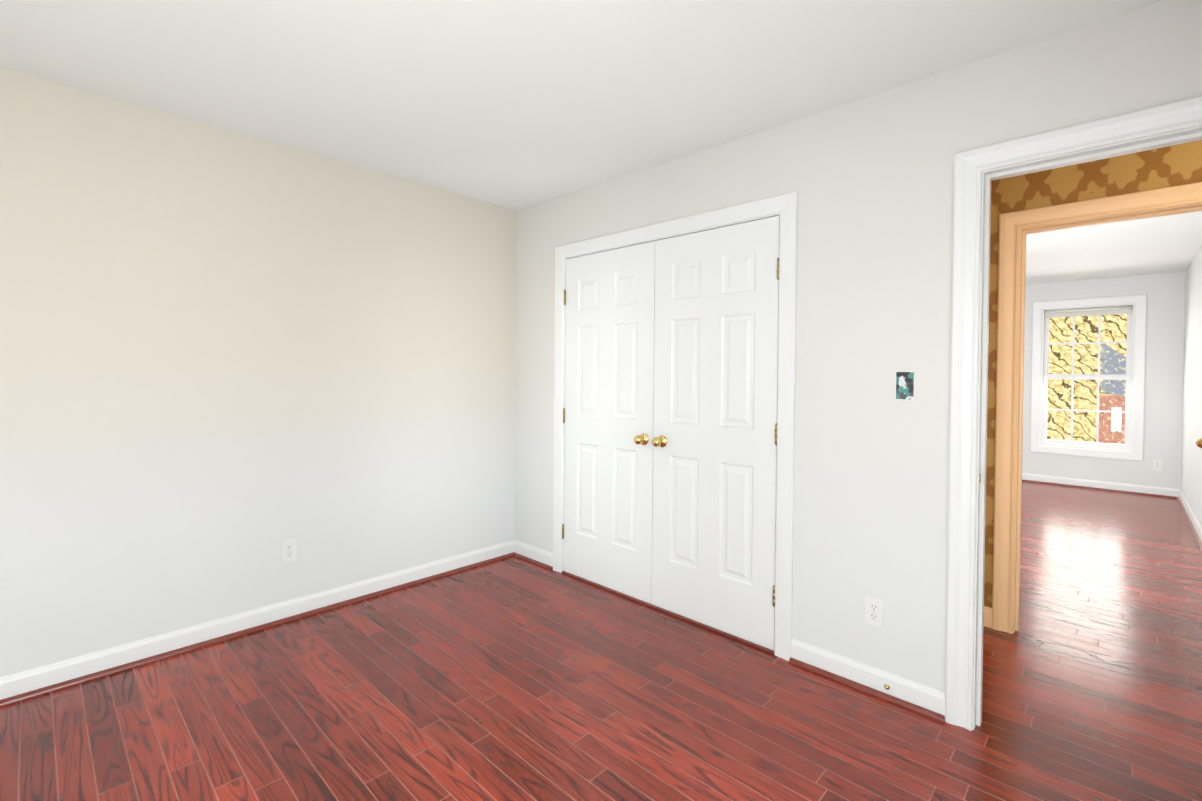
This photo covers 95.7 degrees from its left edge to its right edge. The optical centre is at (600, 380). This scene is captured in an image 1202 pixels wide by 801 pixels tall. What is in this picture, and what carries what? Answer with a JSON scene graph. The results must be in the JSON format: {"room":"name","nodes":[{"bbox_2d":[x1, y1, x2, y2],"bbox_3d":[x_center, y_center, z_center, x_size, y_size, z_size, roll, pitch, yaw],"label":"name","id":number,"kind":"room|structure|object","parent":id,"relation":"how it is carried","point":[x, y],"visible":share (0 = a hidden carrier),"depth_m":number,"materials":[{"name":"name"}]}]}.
{"room":"empty bedroom","nodes":[
{"label":"empty bedroom","id":0,"kind":"room"},
{"bbox_2d":[0,67,516,676],"bbox_3d":[-1.996,0.024,2.495,0.120,2.440,4.140,1,1,44],"label":"wall","id":1,"kind":"structure","parent":0,"point":[230,361],"depth_m":2.59,"materials":[{"name":"paint"}]},
{"bbox_2d":[0,540,511,706],"bbox_3d":[-1.941,1.194,2.468,0.031,0.102,3.870,1,1,44],"label":"baseboard","id":2,"kind":"structure","parent":1,"relation":"attached to","point":[19,686],"depth_m":2.59,"materials":[{"name":"white wood"}]},
{"bbox_2d":[281,538,296,562],"bbox_3d":[-1.616,0.883,2.819,0.008,0.115,0.070,1,1,44],"label":"outlet","id":3,"kind":"object","parent":1,"relation":"attached to","point":[289,550],"visible":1,"depth_m":2.82,"materials":[{"name":"white plastic"}]},
{"bbox_2d":[0,481,1201,800],"bbox_3d":[1.851,1.300,3.080,4.920,0.060,10.290,1,1,44],"label":"floor","id":4,"kind":"structure","parent":0,"point":[512,679],"depth_m":2.10,"materials":[{"name":"brown wood"}]},
{"bbox_2d":[0,0,1201,284],"bbox_3d":[1.873,-1.220,3.049,4.920,0.100,10.290,1,1,44],"label":"ceiling","id":5,"kind":"structure","parent":0,"point":[516,104],"depth_m":2.07,"materials":[{"name":"paint"}]},
{"bbox_2d":[514,0,1201,691],"bbox_3d":[0.925,0.049,2.487,4.120,2.440,0.120,1,1,44],"label":"wall","id":6,"kind":"structure","parent":0,"point":[870,180],"depth_m":2.23,"materials":[{"name":"paint"}]},
{"bbox_2d":[512,540,552,569],"bbox_3d":[-0.462,1.191,3.709,0.400,0.102,0.031,1,1,44],"label":"baseboard","id":7,"kind":"structure","parent":6,"relation":"attached to","point":[542,558],"depth_m":3.71,"materials":[{"name":"white wood"}]},
{"bbox_2d":[562,241,654,603],"bbox_3d":[0.011,0.233,3.252,0.729,2.014,0.109,1,1,44],"label":"closet door","id":8,"kind":"structure","parent":6,"relation":"in","point":[608,409],"depth_m":3.23,"materials":[{"name":"white wood"}]},
{"bbox_2d":[562,571,773,653],"bbox_3d":[0.290,1.251,3.036,1.450,0.011,0.057,1,1,44],"label":"threshold","id":9,"kind":"object","parent":6,"relation":"attached to","point":[752,644],"depth_m":2.89,"materials":[{"name":"brown wood"}]},
{"bbox_2d":[553,191,797,660],"bbox_3d":[0.330,0.232,3.055,1.490,2.050,0.122,1,1,44],"label":"door frame","id":10,"kind":"structure","parent":6,"relation":"attached to","point":[764,217],"depth_m":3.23,"materials":[{"name":"white wood"}]},
{"bbox_2d":[652,216,779,649],"bbox_3d":[0.541,0.244,2.746,0.729,2.014,0.109,1,1,44],"label":"closet door","id":11,"kind":"structure","parent":6,"relation":"in","point":[714,441],"depth_m":2.73,"materials":[{"name":"white wood"}]},
{"bbox_2d":[789,638,944,722],"bbox_3d":[1.072,1.223,2.246,0.600,0.102,0.031,1,1,44],"label":"baseboard","id":12,"kind":"structure","parent":6,"relation":"attached to","point":[818,657],"depth_m":2.22,"materials":[{"name":"white wood"}]},
{"bbox_2d":[865,595,883,627],"bbox_3d":[1.115,0.944,2.220,0.070,0.115,0.008,1,1,44],"label":"outlet","id":13,"kind":"object","parent":6,"relation":"attached to","point":[874,611],"visible":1,"depth_m":2.22,"materials":[{"name":"white plastic"}]},
{"bbox_2d":[895,371,914,400],"bbox_3d":[1.192,0.021,2.136,0.070,0.115,0.018,1,1,44],"label":"switch plate","id":14,"kind":"object","parent":6,"relation":"attached to","point":[904,385],"visible":1,"depth_m":2.14,"materials":[{"name":"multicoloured plastic"}]},
{"bbox_2d":[945,95,1201,730],"bbox_3d":[1.702,0.225,1.733,0.990,2.120,0.141,1,1,44],"label":"door frame","id":15,"kind":"structure","parent":6,"relation":"attached to","point":[970,165],"depth_m":1.99,"materials":[{"name":"white wood"}]},
{"bbox_2d":[984,140,1201,607],"bbox_3d":[1.889,0.051,3.005,4.800,2.440,0.120,1,1,44],"label":"wall","id":16,"kind":"structure","parent":0,"point":[1169,166],"depth_m":2.62,"materials":[{"name":"paper"}]},
{"bbox_2d":[984,606,990,627],"bbox_3d":[1.675,1.225,2.495,0.030,0.102,0.920,1,1,44],"label":"baseboard","id":17,"kind":"structure","parent":16,"relation":"attached to","point":[988,617],"depth_m":2.81,"materials":[{"name":"beige wood"}]},
{"bbox_2d":[992,182,1201,633],"bbox_3d":[2.420,0.222,2.486,0.990,2.120,0.141,1,1,44],"label":"door frame","id":18,"kind":"structure","parent":16,"relation":"attached to","point":[1011,224],"depth_m":2.74,"materials":[{"name":"beige wood"}]},
{"bbox_2d":[1022,271,1185,488],"bbox_3d":[4.980,0.027,7.117,3.600,2.440,0.120,1,1,44],"label":"wall","id":19,"kind":"structure","parent":0,"point":[1164,358],"depth_m":6.01,"materials":[{"name":"paint"}]},
{"bbox_2d":[1030,294,1146,460],"bbox_3d":[5.709,-0.033,6.409,0.990,1.850,0.140,1,1,44],"label":"room window","id":20,"kind":"structure","parent":19,"relation":"in","point":[1133,308],"depth_m":6.33,"materials":[{"name":"wood"}]},
{"bbox_2d":[1022,473,1175,497],"bbox_3d":[4.917,1.196,7.076,3.540,0.102,0.032,1,1,44],"label":"baseboard","id":21,"kind":"structure","parent":19,"relation":"attached to","point":[1026,477],"depth_m":6.27,"materials":[{"name":"white wood"}]},
{"bbox_2d":[1153,460,1161,470],"bbox_3d":[6.101,0.931,5.964,0.070,0.115,0.008,1,1,44],"label":"outlet","id":22,"kind":"object","parent":19,"relation":"attached to","point":[1157,464],"visible":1,"depth_m":5.96,"materials":[{"name":"white plastic"}]},
{"bbox_2d":[1181,246,1201,526],"bbox_3d":[4.605,0.062,4.028,0.120,2.440,5.110,1,1,44],"label":"wall","id":23,"kind":"structure","parent":0,"point":[1191,480],"depth_m":5.04,"materials":[{"name":"paint"}]},
{"bbox_2d":[1172,489,1201,551],"bbox_3d":[4.498,1.230,4.052,0.032,0.102,4.990,1,1,44],"label":"baseboard","id":24,"kind":"structure","parent":23,"relation":"attached to","point":[1194,524],"depth_m":4.88,"materials":[{"name":"white wood"}]},
{"bbox_2d":[1196,438,1201,447],"bbox_3d":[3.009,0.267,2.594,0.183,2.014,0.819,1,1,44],"label":"door knob","id":25,"kind":"object","parent":23,"relation":"in","point":[1198,442],"depth_m":2.89,"materials":[{"name":"gold metal"}]},
{"label":"outside","id":26,"kind":"structure","parent":0,"visible":0},
{"bbox_2d":[1047,314,1126,443],"bbox_3d":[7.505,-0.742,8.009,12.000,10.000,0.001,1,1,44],"label":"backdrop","id":27,"kind":"structure","parent":26,"point":[1112,392],"depth_m":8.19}
]}

